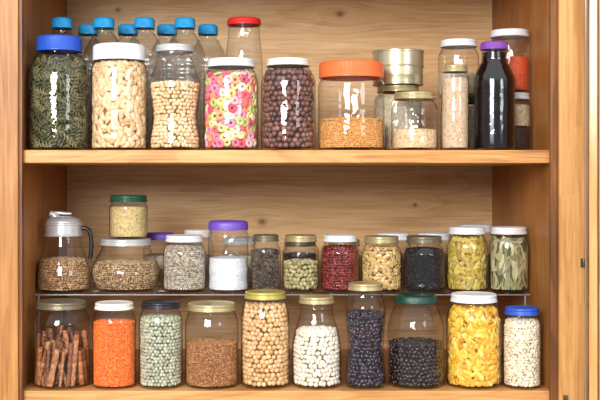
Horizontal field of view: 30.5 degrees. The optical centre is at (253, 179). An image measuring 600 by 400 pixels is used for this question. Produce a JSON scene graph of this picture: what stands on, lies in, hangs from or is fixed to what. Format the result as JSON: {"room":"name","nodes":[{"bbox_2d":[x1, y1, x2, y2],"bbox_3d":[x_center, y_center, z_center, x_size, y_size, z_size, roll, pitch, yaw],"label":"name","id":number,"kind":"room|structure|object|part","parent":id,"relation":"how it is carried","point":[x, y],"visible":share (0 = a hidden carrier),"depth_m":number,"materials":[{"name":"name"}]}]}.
{"room":"pantry","nodes":[
{"label":"pantry","id":0,"kind":"room"},
{"bbox_2d":[585,0,586,399],"bbox_3d":[0.092,0.097,2.823,6.000,2.550,0.100,0,0,0],"label":"wall","id":1,"kind":"structure","parent":0,"point":[585,0],"depth_m":2.77,"materials":[{"name":"white paint"}]},
{"bbox_3d":[0.092,1.422,0.287,6.000,0.100,5.173,0,0,0],"label":"floor","id":2,"kind":"structure","parent":0,"visible":0},
{"bbox_2d":[0,0,599,399],"bbox_3d":[0.238,0.447,2.392,1.627,1.850,0.763,0,0,0],"label":"tall cabinet","id":3,"kind":"object","parent":2,"relation":"on","point":[540,188],"visible":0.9,"depth_m":2.75,"materials":[{"name":"brown wood"}]},
{"bbox_3d":[-0.463,0.447,2.192,0.007,1.850,0.016,0,0,0],"label":"trim","id":4,"kind":"part","parent":3,"relation":"part of","materials":[{"name":"brown wood"}]},
{"bbox_3d":[-0.479,0.447,2.477,0.022,1.850,0.553,0,0,0],"label":"panel","id":5,"kind":"part","parent":3,"relation":"part of","materials":[{"name":"brown wood"}]},
{"bbox_2d":[28,34,89,149],"bbox_3d":[-0.403,-0.178,2.271,0.126,0.235,0.126,0,0,23],"label":"glass jar","id":6,"kind":"object","parent":3,"relation":"on","point":[58,86],"visible":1,"depth_m":2.23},
{"bbox_3d":[-0.403,-0.280,2.271,0.095,0.031,0.095,0,0,-45],"label":"lid","id":7,"kind":"part","parent":6,"relation":"part of","materials":[{"name":"blue plastic"}]},
{"bbox_2d":[33,298,89,388],"bbox_3d":[-0.396,0.335,2.266,0.116,0.173,0.116,0,0,18],"label":"glass jar","id":8,"kind":"object","parent":3,"relation":"on","point":[56,361],"visible":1,"depth_m":2.24,"materials":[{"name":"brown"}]},
{"bbox_3d":[-0.396,0.256,2.266,0.104,0.015,0.104,0,0,-9],"label":"lid","id":9,"kind":"part","parent":8,"relation":"part of","materials":[{"name":"brown metal"}]},
{"bbox_2d":[41,17,81,149],"bbox_3d":[-0.417,-0.206,2.390,0.088,0.292,0.088,0,0,0],"label":"water bottle","id":10,"kind":"object","parent":3,"relation":"on","point":[58,23],"visible":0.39,"depth_m":2.37,"materials":[{"name":"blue plastic"}]},
{"bbox_2d":[69,24,97,56],"bbox_3d":[-0.377,-0.206,2.495,0.088,0.292,0.088,0,0,0],"label":"water bottle","id":11,"kind":"object","parent":3,"relation":"on","point":[83,29],"visible":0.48,"depth_m":2.48,"materials":[{"name":"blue plastic"}]},
{"bbox_2d":[84,17,118,149],"bbox_3d":[-0.326,-0.206,2.390,0.088,0.292,0.088,0,0,0],"label":"water bottle","id":12,"kind":"object","parent":3,"relation":"on","point":[100,23],"visible":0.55,"depth_m":2.37,"materials":[{"name":"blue plastic"}]},
{"bbox_2d":[92,300,135,389],"bbox_3d":[-0.286,0.336,2.253,0.090,0.172,0.090,0,0,-2],"label":"glass jar","id":13,"kind":"object","parent":3,"relation":"on","point":[113,339],"visible":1,"depth_m":2.22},
{"bbox_3d":[-0.286,0.257,2.253,0.081,0.014,0.081,0,0,-2],"label":"lid","id":14,"kind":"part","parent":13,"relation":"part of","materials":[{"name":"white plastic"}]},
{"bbox_2d":[91,42,147,149],"bbox_3d":[-0.278,-0.169,2.266,0.117,0.218,0.117,0,0,16],"label":"glass jar","id":15,"kind":"object","parent":3,"relation":"on","point":[119,79],"visible":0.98,"depth_m":2.22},
{"bbox_3d":[-0.278,-0.261,2.266,0.109,0.033,0.109,0,0,16],"label":"lid","id":16,"kind":"part","parent":15,"relation":"part of","materials":[{"name":"white plastic"}]},
{"bbox_2d":[118,24,146,141],"bbox_3d":[-0.286,-0.206,2.495,0.088,0.292,0.088,0,0,0],"label":"water bottle","id":17,"kind":"object","parent":3,"relation":"on","point":[123,29],"visible":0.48,"depth_m":2.48,"materials":[{"name":"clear plastic"}]},
{"bbox_2d":[129,17,164,79],"bbox_3d":[-0.238,-0.206,2.390,0.088,0.292,0.088,0,0,0],"label":"water bottle","id":18,"kind":"object","parent":3,"relation":"on","point":[140,23],"visible":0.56,"depth_m":2.37,"materials":[{"name":"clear plastic"}]},
{"bbox_2d":[139,299,182,389],"bbox_3d":[-0.191,0.335,2.253,0.090,0.174,0.090,0,0,-36],"label":"glass jar","id":19,"kind":"object","parent":3,"relation":"on","point":[160,347],"visible":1,"depth_m":2.22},
{"bbox_3d":[-0.191,0.255,2.253,0.081,0.014,0.081,0,0,1],"label":"lid","id":20,"kind":"part","parent":19,"relation":"part of","materials":[{"name":"black metal"}]},
{"bbox_2d":[148,24,185,149],"bbox_3d":[-0.197,-0.206,2.495,0.088,0.292,0.088,0,0,0],"label":"water bottle","id":21,"kind":"object","parent":3,"relation":"on","point":[162,29],"visible":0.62,"depth_m":2.48,"materials":[{"name":"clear plastic"}]},
{"bbox_2d":[149,43,200,149],"bbox_3d":[-0.162,-0.168,2.261,0.105,0.217,0.105,0,0,30],"label":"glass jar","id":22,"kind":"object","parent":3,"relation":"on","point":[174,102],"visible":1,"depth_m":2.22,"materials":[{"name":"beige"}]},
{"bbox_3d":[-0.162,-0.270,2.261,0.080,0.015,0.080,0,0,8],"label":"lid","id":23,"kind":"part","parent":22,"relation":"part of","materials":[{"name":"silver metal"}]},
{"bbox_2d":[165,17,204,148],"bbox_3d":[-0.150,-0.206,2.390,0.088,0.292,0.088,0,0,0],"label":"water bottle","id":24,"kind":"object","parent":3,"relation":"on","point":[181,23],"visible":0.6,"depth_m":2.38,"materials":[{"name":"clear plastic"}]},
{"bbox_2d":[189,24,225,76],"bbox_3d":[-0.104,-0.206,2.495,0.088,0.292,0.088,0,0,0],"label":"water bottle","id":25,"kind":"object","parent":3,"relation":"on","point":[203,29],"visible":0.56,"depth_m":2.48,"materials":[{"name":"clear plastic"}]},
{"bbox_2d":[185,300,238,388],"bbox_3d":[-0.087,0.337,2.263,0.110,0.170,0.110,0,0,37],"label":"glass jar","id":26,"kind":"object","parent":3,"relation":"on","point":[210,361],"visible":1,"depth_m":2.22,"materials":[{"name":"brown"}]},
{"bbox_3d":[-0.087,0.260,2.263,0.102,0.015,0.102,0,0,37],"label":"lid","id":27,"kind":"part","parent":26,"relation":"part of","materials":[{"name":"gold metal"}]},
{"bbox_2d":[203,57,258,149],"bbox_3d":[-0.047,-0.154,2.265,0.114,0.188,0.114,0,0,-30],"label":"glass jar","id":28,"kind":"object","parent":3,"relation":"on","point":[230,97],"visible":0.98,"depth_m":2.22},
{"bbox_3d":[-0.047,-0.239,2.265,0.100,0.017,0.100,0,0,-30],"label":"lid","id":29,"kind":"part","parent":28,"relation":"part of","materials":[{"name":"white plastic"}]},
{"bbox_2d":[225,16,262,148],"bbox_3d":[-0.021,-0.204,2.370,0.081,0.288,0.081,0,0,-28],"label":"glass jar","id":30,"kind":"object","parent":3,"relation":"on","point":[241,21],"visible":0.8,"depth_m":2.36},
{"bbox_3d":[-0.021,-0.340,2.370,0.073,0.015,0.073,0,0,-28],"label":"lid","id":31,"kind":"part","parent":30,"relation":"part of","materials":[{"name":"red plastic"}]},
{"bbox_2d":[241,289,289,389],"bbox_3d":[0.023,0.325,2.258,0.100,0.194,0.100,0,0,18],"label":"glass jar","id":32,"kind":"object","parent":3,"relation":"on","point":[265,332],"visible":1,"depth_m":2.22,"materials":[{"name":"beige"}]},
{"bbox_3d":[0.023,0.235,2.258,0.086,0.015,0.086,0,0,-44],"label":"lid","id":33,"kind":"part","parent":32,"relation":"part of","materials":[{"name":"yellow metal"}]},
{"bbox_3d":[0.064,0.447,2.763,1.104,1.850,0.020,0,0,0],"label":"panel","id":34,"kind":"part","parent":3,"relation":"part of","materials":[{"name":"brown wood"}]},
{"bbox_2d":[34,282,529,363],"bbox_3d":[0.059,0.331,2.464,1.050,0.182,0.276,0,0,0],"label":"wire rack","id":35,"kind":"object","parent":3,"relation":"on","point":[157,290],"visible":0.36,"depth_m":2.38,"materials":[{"name":"grey metal"}]},
{"bbox_3d":[-0.456,0.333,2.464,0.004,0.177,0.276,0,0,0],"label":"leg","id":36,"kind":"part","parent":35,"relation":"part of","materials":[{"name":"grey metal"}]},
{"bbox_2d":[36,210,93,292],"bbox_3d":[-0.412,0.153,2.378,0.116,0.174,0.116,0,0,27],"label":"glass dispenser","id":37,"kind":"object","parent":35,"relation":"on","point":[59,273],"visible":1,"depth_m":2.34,"materials":[{"name":"clear glass"}]},
{"bbox_3d":[-0.430,0.079,2.378,0.028,0.027,0.020,0,0,0],"label":"spout","id":38,"kind":"part","parent":37,"relation":"part of","materials":[{"name":"metal"}]},
{"bbox_3d":[-0.412,0.173,2.378,0.117,0.134,0.117,0,0,0],"label":"glass","id":39,"kind":"part","parent":37,"relation":"part of","materials":[{"name":"clear glass"}]},
{"bbox_3d":[-0.360,0.136,2.378,0.028,0.073,0.009,0,0,0],"label":"handle","id":40,"kind":"part","parent":37,"relation":"part of","materials":[{"name":"black plastic"}]},
{"bbox_2d":[91,237,160,292],"bbox_3d":[-0.279,0.184,2.400,0.150,0.113,0.150,0,0,27],"label":"glass jar","id":41,"kind":"object","parent":35,"relation":"on","point":[119,274],"visible":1,"depth_m":2.35,"materials":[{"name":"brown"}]},
{"bbox_3d":[-0.279,0.134,2.400,0.112,0.014,0.112,0,0,27],"label":"lid","id":42,"kind":"part","parent":41,"relation":"part of","materials":[{"name":"silver metal"}]},
{"bbox_2d":[109,195,147,238],"bbox_3d":[-0.274,0.080,2.400,0.084,0.094,0.084,0,0,-20],"label":"glass jar","id":43,"kind":"object","parent":41,"relation":"on","point":[125,220],"visible":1,"depth_m":2.37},
{"bbox_3d":[-0.274,0.041,2.400,0.082,0.014,0.082,0,0,-20],"label":"lid","id":44,"kind":"part","parent":43,"relation":"part of","materials":[{"name":"green metal"}]},
{"bbox_2d":[143,232,173,283],"bbox_3d":[-0.216,0.180,2.525,0.077,0.119,0.077,0,0,24],"label":"glass jar","id":45,"kind":"object","parent":35,"relation":"on","point":[158,236],"visible":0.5,"depth_m":2.49,"materials":[{"name":"clear glass"}]},
{"bbox_3d":[-0.216,0.129,2.525,0.069,0.016,0.069,0,0,24],"label":"lid","id":46,"kind":"part","parent":45,"relation":"part of","materials":[{"name":"purple plastic"}]},
{"bbox_2d":[163,234,205,292],"bbox_3d":[-0.150,0.179,2.382,0.094,0.121,0.094,0,0,11],"label":"glass jar","id":47,"kind":"object","parent":35,"relation":"on","point":[184,264],"visible":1,"depth_m":2.35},
{"bbox_3d":[-0.150,0.126,2.382,0.084,0.014,0.084,0,0,-2],"label":"lid","id":48,"kind":"part","parent":47,"relation":"part of","materials":[{"name":"white plastic"}]},
{"bbox_2d":[184,229,213,285],"bbox_3d":[-0.129,0.177,2.525,0.072,0.126,0.072,0,0,-38],"label":"glass jar","id":49,"kind":"object","parent":35,"relation":"on","point":[205,232],"visible":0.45,"depth_m":2.50,"materials":[{"name":"clear glass"}]},
{"bbox_3d":[-0.129,0.122,2.525,0.066,0.016,0.066,0,0,-38],"label":"lid","id":50,"kind":"part","parent":49,"relation":"part of","materials":[{"name":"white plastic"}]},
{"bbox_2d":[208,220,248,292],"bbox_3d":[-0.056,0.164,2.382,0.088,0.152,0.088,0,0,30],"label":"glass jar","id":51,"kind":"object","parent":35,"relation":"on","point":[225,272],"visible":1,"depth_m":2.35,"materials":[{"name":"clear glass"}]},
{"bbox_3d":[-0.056,0.098,2.382,0.086,0.020,0.086,0,0,30],"label":"lid","id":52,"kind":"part","parent":51,"relation":"part of","materials":[{"name":"purple plastic"}]},
{"bbox_2d":[222,236,255,283],"bbox_3d":[-0.032,0.185,2.525,0.081,0.110,0.081,0,0,-22],"label":"glass jar","id":53,"kind":"object","parent":35,"relation":"on","point":[230,240],"visible":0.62,"depth_m":2.50,"materials":[{"name":"clear glass"}]},
{"bbox_3d":[-0.032,0.139,2.525,0.074,0.016,0.074,0,0,-22],"label":"lid","id":54,"kind":"part","parent":53,"relation":"part of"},
{"bbox_2d":[252,234,280,288],"bbox_3d":[0.025,0.179,2.382,0.065,0.122,0.065,0,0,27],"label":"glass jar","id":55,"kind":"object","parent":35,"relation":"on","point":[265,261],"visible":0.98,"depth_m":2.36,"materials":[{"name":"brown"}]},
{"bbox_3d":[0.025,0.125,2.382,0.058,0.014,0.058,0,0,27],"label":"lid","id":56,"kind":"part","parent":55,"relation":"part of","materials":[{"name":"brown metal"}]},
{"bbox_2d":[282,234,318,290],"bbox_3d":[0.101,0.179,2.382,0.080,0.121,0.080,0,0,-26],"label":"glass jar","id":57,"kind":"object","parent":35,"relation":"on","point":[301,274],"visible":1,"depth_m":2.35,"materials":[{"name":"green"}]},
{"bbox_3d":[0.101,0.126,2.382,0.071,0.014,0.071,0,0,37],"label":"lid","id":58,"kind":"part","parent":57,"relation":"part of","materials":[{"name":"gold metal"}]},
{"bbox_2d":[283,241,317,275],"bbox_3d":[0.106,0.188,2.525,0.081,0.105,0.081,0,0,-33],"label":"glass jar","id":59,"kind":"object","parent":35,"relation":"on","point":[290,255],"visible":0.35,"depth_m":2.50,"materials":[{"name":"clear glass"}]},
{"bbox_3d":[0.106,0.143,2.525,0.074,0.016,0.074,0,0,20],"label":"lid","id":60,"kind":"part","parent":59,"relation":"part of","materials":[{"name":"brown metal"}]},
{"bbox_2d":[321,234,358,291],"bbox_3d":[0.186,0.179,2.382,0.083,0.121,0.083,0,0,32],"label":"glass jar","id":61,"kind":"object","parent":35,"relation":"on","point":[339,264],"visible":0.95,"depth_m":2.35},
{"bbox_3d":[0.186,0.126,2.382,0.074,0.014,0.074,0,0,32],"label":"lid","id":62,"kind":"part","parent":61,"relation":"part of","materials":[{"name":"white plastic"}]},
{"bbox_2d":[328,239,360,280],"bbox_3d":[0.207,0.188,2.525,0.081,0.105,0.081,0,0,-34],"label":"glass jar","id":63,"kind":"object","parent":35,"relation":"on","point":[357,243],"visible":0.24,"depth_m":2.50,"materials":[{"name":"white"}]},
{"bbox_3d":[0.207,0.143,2.525,0.074,0.016,0.074,0,0,-34],"label":"lid","id":64,"kind":"part","parent":63,"relation":"part of","materials":[{"name":"metal"}]},
{"bbox_2d":[361,235,401,292],"bbox_3d":[0.276,0.180,2.382,0.087,0.119,0.087,0,0,42],"label":"glass jar","id":65,"kind":"object","parent":35,"relation":"on","point":[380,263],"visible":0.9,"depth_m":2.35,"materials":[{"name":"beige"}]},
{"bbox_3d":[0.276,0.128,2.382,0.076,0.014,0.076,0,0,39],"label":"lid","id":66,"kind":"part","parent":65,"relation":"part of","materials":[{"name":"gold metal"}]},
{"bbox_2d":[377,232,410,283],"bbox_3d":[0.319,0.181,2.525,0.086,0.119,0.086,0,0,42],"label":"glass jar","id":67,"kind":"object","parent":35,"relation":"on","point":[402,236],"visible":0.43,"depth_m":2.49,"materials":[{"name":"clear glass"}]},
{"bbox_3d":[0.319,0.129,2.525,0.078,0.016,0.078,0,0,42],"label":"lid","id":68,"kind":"part","parent":67,"relation":"part of","materials":[{"name":"white plastic"}]},
{"bbox_2d":[403,235,444,292],"bbox_3d":[0.368,0.180,2.382,0.090,0.119,0.090,0,0,-3],"label":"glass jar","id":69,"kind":"object","parent":35,"relation":"on","point":[424,268],"visible":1,"depth_m":2.35,"materials":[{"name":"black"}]},
{"bbox_3d":[0.368,0.128,2.382,0.078,0.014,0.078,0,0,40],"label":"lid","id":70,"kind":"part","parent":69,"relation":"part of","materials":[{"name":"brown metal"}]},
{"bbox_2d":[417,232,450,285],"bbox_3d":[0.413,0.181,2.525,0.086,0.119,0.086,0,0,23],"label":"glass jar","id":71,"kind":"object","parent":35,"relation":"on","point":[444,235],"visible":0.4,"depth_m":2.49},
{"bbox_3d":[0.413,0.129,2.525,0.078,0.016,0.078,0,0,23],"label":"lid","id":72,"kind":"part","parent":71,"relation":"part of","materials":[{"name":"white plastic"}]},
{"bbox_2d":[446,226,487,291],"bbox_3d":[0.461,0.171,2.382,0.090,0.139,0.090,0,0,38],"label":"glass jar","id":73,"kind":"object","parent":35,"relation":"on","point":[467,251],"visible":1,"depth_m":2.35,"materials":[{"name":"clear glass"}]},
{"bbox_3d":[0.461,0.109,2.382,0.080,0.015,0.080,0,0,41],"label":"lid","id":74,"kind":"part","parent":73,"relation":"part of","materials":[{"name":"white plastic"}]},
{"bbox_2d":[460,224,491,283],"bbox_3d":[0.510,0.171,2.525,0.086,0.138,0.086,0,0,-32],"label":"glass jar","id":75,"kind":"object","parent":35,"relation":"on","point":[487,226],"visible":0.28,"depth_m":2.49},
{"bbox_3d":[0.510,0.111,2.525,0.078,0.016,0.078,0,0,-32],"label":"lid","id":76,"kind":"part","parent":75,"relation":"part of","materials":[{"name":"white plastic"}]},
{"bbox_2d":[489,226,528,292],"bbox_3d":[0.552,0.171,2.382,0.085,0.139,0.085,0,0,22],"label":"glass jar","id":77,"kind":"object","parent":35,"relation":"on","point":[508,254],"visible":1,"depth_m":2.35,"materials":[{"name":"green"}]},
{"bbox_3d":[0.552,0.109,2.382,0.078,0.015,0.078,0,0,-26],"label":"lid","id":78,"kind":"part","parent":77,"relation":"part of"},
{"bbox_3d":[0.574,0.333,2.464,0.004,0.177,0.276,0,0,0],"label":"leg","id":79,"kind":"part","parent":35,"relation":"part of","materials":[{"name":"grey metal"}]},
{"bbox_2d":[24,349,548,399],"bbox_3d":[0.064,0.435,2.477,1.064,0.026,0.553,0,0,0],"label":"shelf","id":80,"kind":"object","parent":3,"relation":"attached to","point":[386,391],"depth_m":2.20,"materials":[{"name":"brown wood"}]},
{"bbox_2d":[24,150,548,165],"bbox_3d":[0.064,-0.047,2.477,1.064,0.026,0.553,0,0,0],"label":"shelf","id":81,"kind":"object","parent":3,"relation":"attached to","point":[31,157],"depth_m":2.20,"materials":[{"name":"brown wood"}]},
{"bbox_2d":[261,57,315,149],"bbox_3d":[0.070,-0.154,2.264,0.112,0.188,0.112,0,0,1],"label":"glass jar","id":82,"kind":"object","parent":3,"relation":"on","point":[288,99],"visible":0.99,"depth_m":2.22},
{"bbox_3d":[0.070,-0.241,2.264,0.092,0.015,0.092,0,0,-16],"label":"lid","id":83,"kind":"part","parent":82,"relation":"part of","materials":[{"name":"white plastic"}]},
{"bbox_2d":[292,294,340,389],"bbox_3d":[0.128,0.330,2.259,0.101,0.184,0.101,0,0,-9],"label":"glass jar","id":84,"kind":"object","parent":3,"relation":"on","point":[316,349],"visible":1,"depth_m":2.22,"materials":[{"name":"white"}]},
{"bbox_3d":[0.128,0.245,2.259,0.073,0.015,0.073,0,0,-9],"label":"lid","id":85,"kind":"part","parent":84,"relation":"part of","materials":[{"name":"gold metal"}]},
{"bbox_2d":[318,59,384,149],"bbox_3d":[0.201,-0.152,2.277,0.138,0.183,0.138,0,0,27],"label":"glass jar","id":86,"kind":"object","parent":3,"relation":"on","point":[353,133],"visible":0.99,"depth_m":2.22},
{"bbox_3d":[0.201,-0.227,2.277,0.134,0.033,0.134,0,0,27],"label":"lid","id":87,"kind":"part","parent":86,"relation":"part of","materials":[{"name":"orange plastic"}]},
{"bbox_2d":[345,281,385,388],"bbox_3d":[0.228,0.316,2.249,0.083,0.212,0.083,0,0,11],"label":"glass jar","id":88,"kind":"object","parent":3,"relation":"on","point":[365,328],"visible":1,"depth_m":2.22,"materials":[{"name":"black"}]},
{"bbox_3d":[0.228,0.217,2.249,0.073,0.014,0.073,0,0,11],"label":"lid","id":89,"kind":"part","parent":88,"relation":"part of","materials":[{"name":"gold metal"}]},
{"bbox_2d":[374,84,421,149],"bbox_3d":[0.310,-0.132,2.370,0.102,0.143,0.102,0,0,-32],"label":"glass jar","id":90,"kind":"object","parent":3,"relation":"on","point":[404,114],"visible":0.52,"depth_m":2.33,"materials":[{"name":"clear glass"}]},
{"bbox_2d":[372,48,423,86],"bbox_3d":[0.310,-0.240,2.370,0.112,0.074,0.112,0,0,0],"label":"metal tin","id":91,"kind":"object","parent":90,"relation":"on","point":[401,65],"visible":0.77,"depth_m":2.32,"materials":[{"name":"metal"}]},
{"bbox_3d":[0.310,-0.260,2.370,0.112,0.036,0.112,0,0,0],"label":"tin lid","id":92,"kind":"part","parent":91,"relation":"part of","materials":[{"name":"metal"}]},
{"bbox_3d":[0.310,-0.196,2.370,0.092,0.014,0.092,0,0,-32],"label":"lid","id":93,"kind":"part","parent":90,"relation":"part of","materials":[{"name":"gold metal"}]},
{"bbox_2d":[391,91,437,149],"bbox_3d":[0.329,-0.120,2.255,0.095,0.119,0.095,0,0,-6],"label":"glass jar","id":94,"kind":"object","parent":3,"relation":"on","point":[408,138],"visible":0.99,"depth_m":2.22,"materials":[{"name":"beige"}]},
{"bbox_3d":[0.329,-0.172,2.256,0.085,0.015,0.085,0,0,-6],"label":"lid","id":95,"kind":"part","parent":94,"relation":"part of","materials":[{"name":"gold metal"}]},
{"bbox_2d":[388,292,443,388],"bbox_3d":[0.333,0.329,2.265,0.114,0.187,0.114,0,0,-18],"label":"glass jar","id":96,"kind":"object","parent":3,"relation":"on","point":[417,361],"visible":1,"depth_m":2.23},
{"bbox_3d":[0.333,0.243,2.265,0.088,0.016,0.088,0,0,10],"label":"lid","id":97,"kind":"part","parent":96,"relation":"part of","materials":[{"name":"green metal"}]},
{"bbox_2d":[441,64,468,149],"bbox_3d":[0.409,-0.147,2.236,0.056,0.173,0.056,0,0,27],"label":"glass jar","id":98,"kind":"object","parent":3,"relation":"on","point":[454,88],"visible":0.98,"depth_m":2.21,"materials":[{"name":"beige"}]},
{"bbox_3d":[0.409,-0.226,2.236,0.053,0.014,0.053,0,0,27],"label":"lid","id":99,"kind":"part","parent":98,"relation":"part of","materials":[{"name":"gold metal"}]},
{"bbox_2d":[440,96,477,149],"bbox_3d":[0.437,-0.118,2.345,0.080,0.116,0.080,0,0,23],"label":"glass jar","id":100,"kind":"object","parent":3,"relation":"on","point":[470,98],"visible":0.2,"depth_m":2.31,"materials":[{"name":"clear glass"}]},
{"bbox_3d":[0.437,-0.169,2.345,0.074,0.014,0.074,0,0,23],"label":"lid","id":101,"kind":"part","parent":100,"relation":"part of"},
{"bbox_2d":[438,38,478,97],"bbox_3d":[0.436,-0.237,2.345,0.086,0.122,0.086,0,0,-34],"label":"glass jar","id":102,"kind":"object","parent":100,"relation":"on","point":[454,43],"visible":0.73,"depth_m":2.31,"materials":[{"name":"clear glass"}]},
{"bbox_3d":[0.436,-0.290,2.345,0.078,0.015,0.078,0,0,-34],"label":"lid","id":103,"kind":"part","parent":102,"relation":"part of","materials":[{"name":"white plastic"}]},
{"bbox_2d":[446,291,501,388],"bbox_3d":[0.452,0.328,2.264,0.112,0.189,0.112,0,0,12],"label":"glass jar","id":104,"kind":"object","parent":3,"relation":"on","point":[473,326],"visible":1,"depth_m":2.22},
{"bbox_3d":[0.452,0.241,2.264,0.096,0.017,0.096,0,0,12],"label":"lid","id":105,"kind":"part","parent":104,"relation":"part of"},
{"bbox_2d":[473,41,514,149],"bbox_3d":[0.493,-0.172,2.260,0.085,0.224,0.085,0,0,0],"label":"syrup bottle","id":106,"kind":"object","parent":3,"relation":"on","point":[494,78],"visible":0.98,"depth_m":2.23,"materials":[{"name":"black glass"}]},
{"bbox_2d":[492,92,530,149],"bbox_3d":[0.550,-0.123,2.355,0.084,0.125,0.084,0,0,-2],"label":"glass jar","id":107,"kind":"object","parent":3,"relation":"on","point":[521,111],"visible":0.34,"depth_m":2.32,"materials":[{"name":"clear glass"}]},
{"bbox_2d":[490,28,529,92],"bbox_3d":[0.547,-0.253,2.355,0.086,0.135,0.086,0,0,-12],"label":"glass jar","id":108,"kind":"object","parent":107,"relation":"on","point":[519,65],"visible":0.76,"depth_m":2.32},
{"bbox_3d":[0.547,-0.312,2.355,0.083,0.015,0.083,0,0,-12],"label":"lid","id":109,"kind":"part","parent":108,"relation":"part of","materials":[{"name":"white plastic"}]},
{"bbox_3d":[0.550,-0.178,2.355,0.081,0.014,0.081,0,0,-2],"label":"lid","id":110,"kind":"part","parent":107,"relation":"part of","materials":[{"name":"white plastic"}]},
{"bbox_3d":[0.607,0.447,2.477,0.022,1.850,0.553,0,0,0],"label":"panel","id":111,"kind":"part","parent":3,"relation":"part of","materials":[{"name":"brown wood"}]},
{"bbox_2d":[503,305,540,388],"bbox_3d":[0.547,0.341,2.246,0.076,0.163,0.076,0,0,-24],"label":"glass jar","id":112,"kind":"object","parent":3,"relation":"on","point":[521,334],"visible":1,"depth_m":2.22,"materials":[{"name":"clear glass"}]},
{"bbox_3d":[0.547,0.266,2.246,0.071,0.014,0.071,0,0,-24],"label":"lid","id":113,"kind":"part","parent":112,"relation":"part of","materials":[{"name":"blue plastic"}]},
{"bbox_3d":[0.597,0.447,2.194,0.014,1.850,0.012,0,0,0],"label":"trim","id":114,"kind":"part","parent":3,"relation":"part of","materials":[{"name":"brown wood"}]},
{"bbox_3d":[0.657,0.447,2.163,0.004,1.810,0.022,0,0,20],"label":"door","id":115,"kind":"part","parent":3,"relation":"part of","materials":[{"name":"brown wood"}]},
{"bbox_3d":[0.666,0.447,2.158,0.016,1.810,0.024,0,0,20],"label":"door frame","id":116,"kind":"part","parent":3,"relation":"part of","materials":[{"name":"brown wood"}]},
{"bbox_3d":[0.675,0.447,2.155,0.002,1.810,0.025,0,0,20],"label":"moulding","id":117,"kind":"part","parent":3,"relation":"part of","materials":[{"name":"wood"}]},
{"bbox_3d":[0.862,0.447,2.086,0.397,1.810,0.018,0,0,20],"label":"door panel","id":118,"kind":"part","parent":3,"relation":"part of","materials":[{"name":"brown wood"}]}
]}

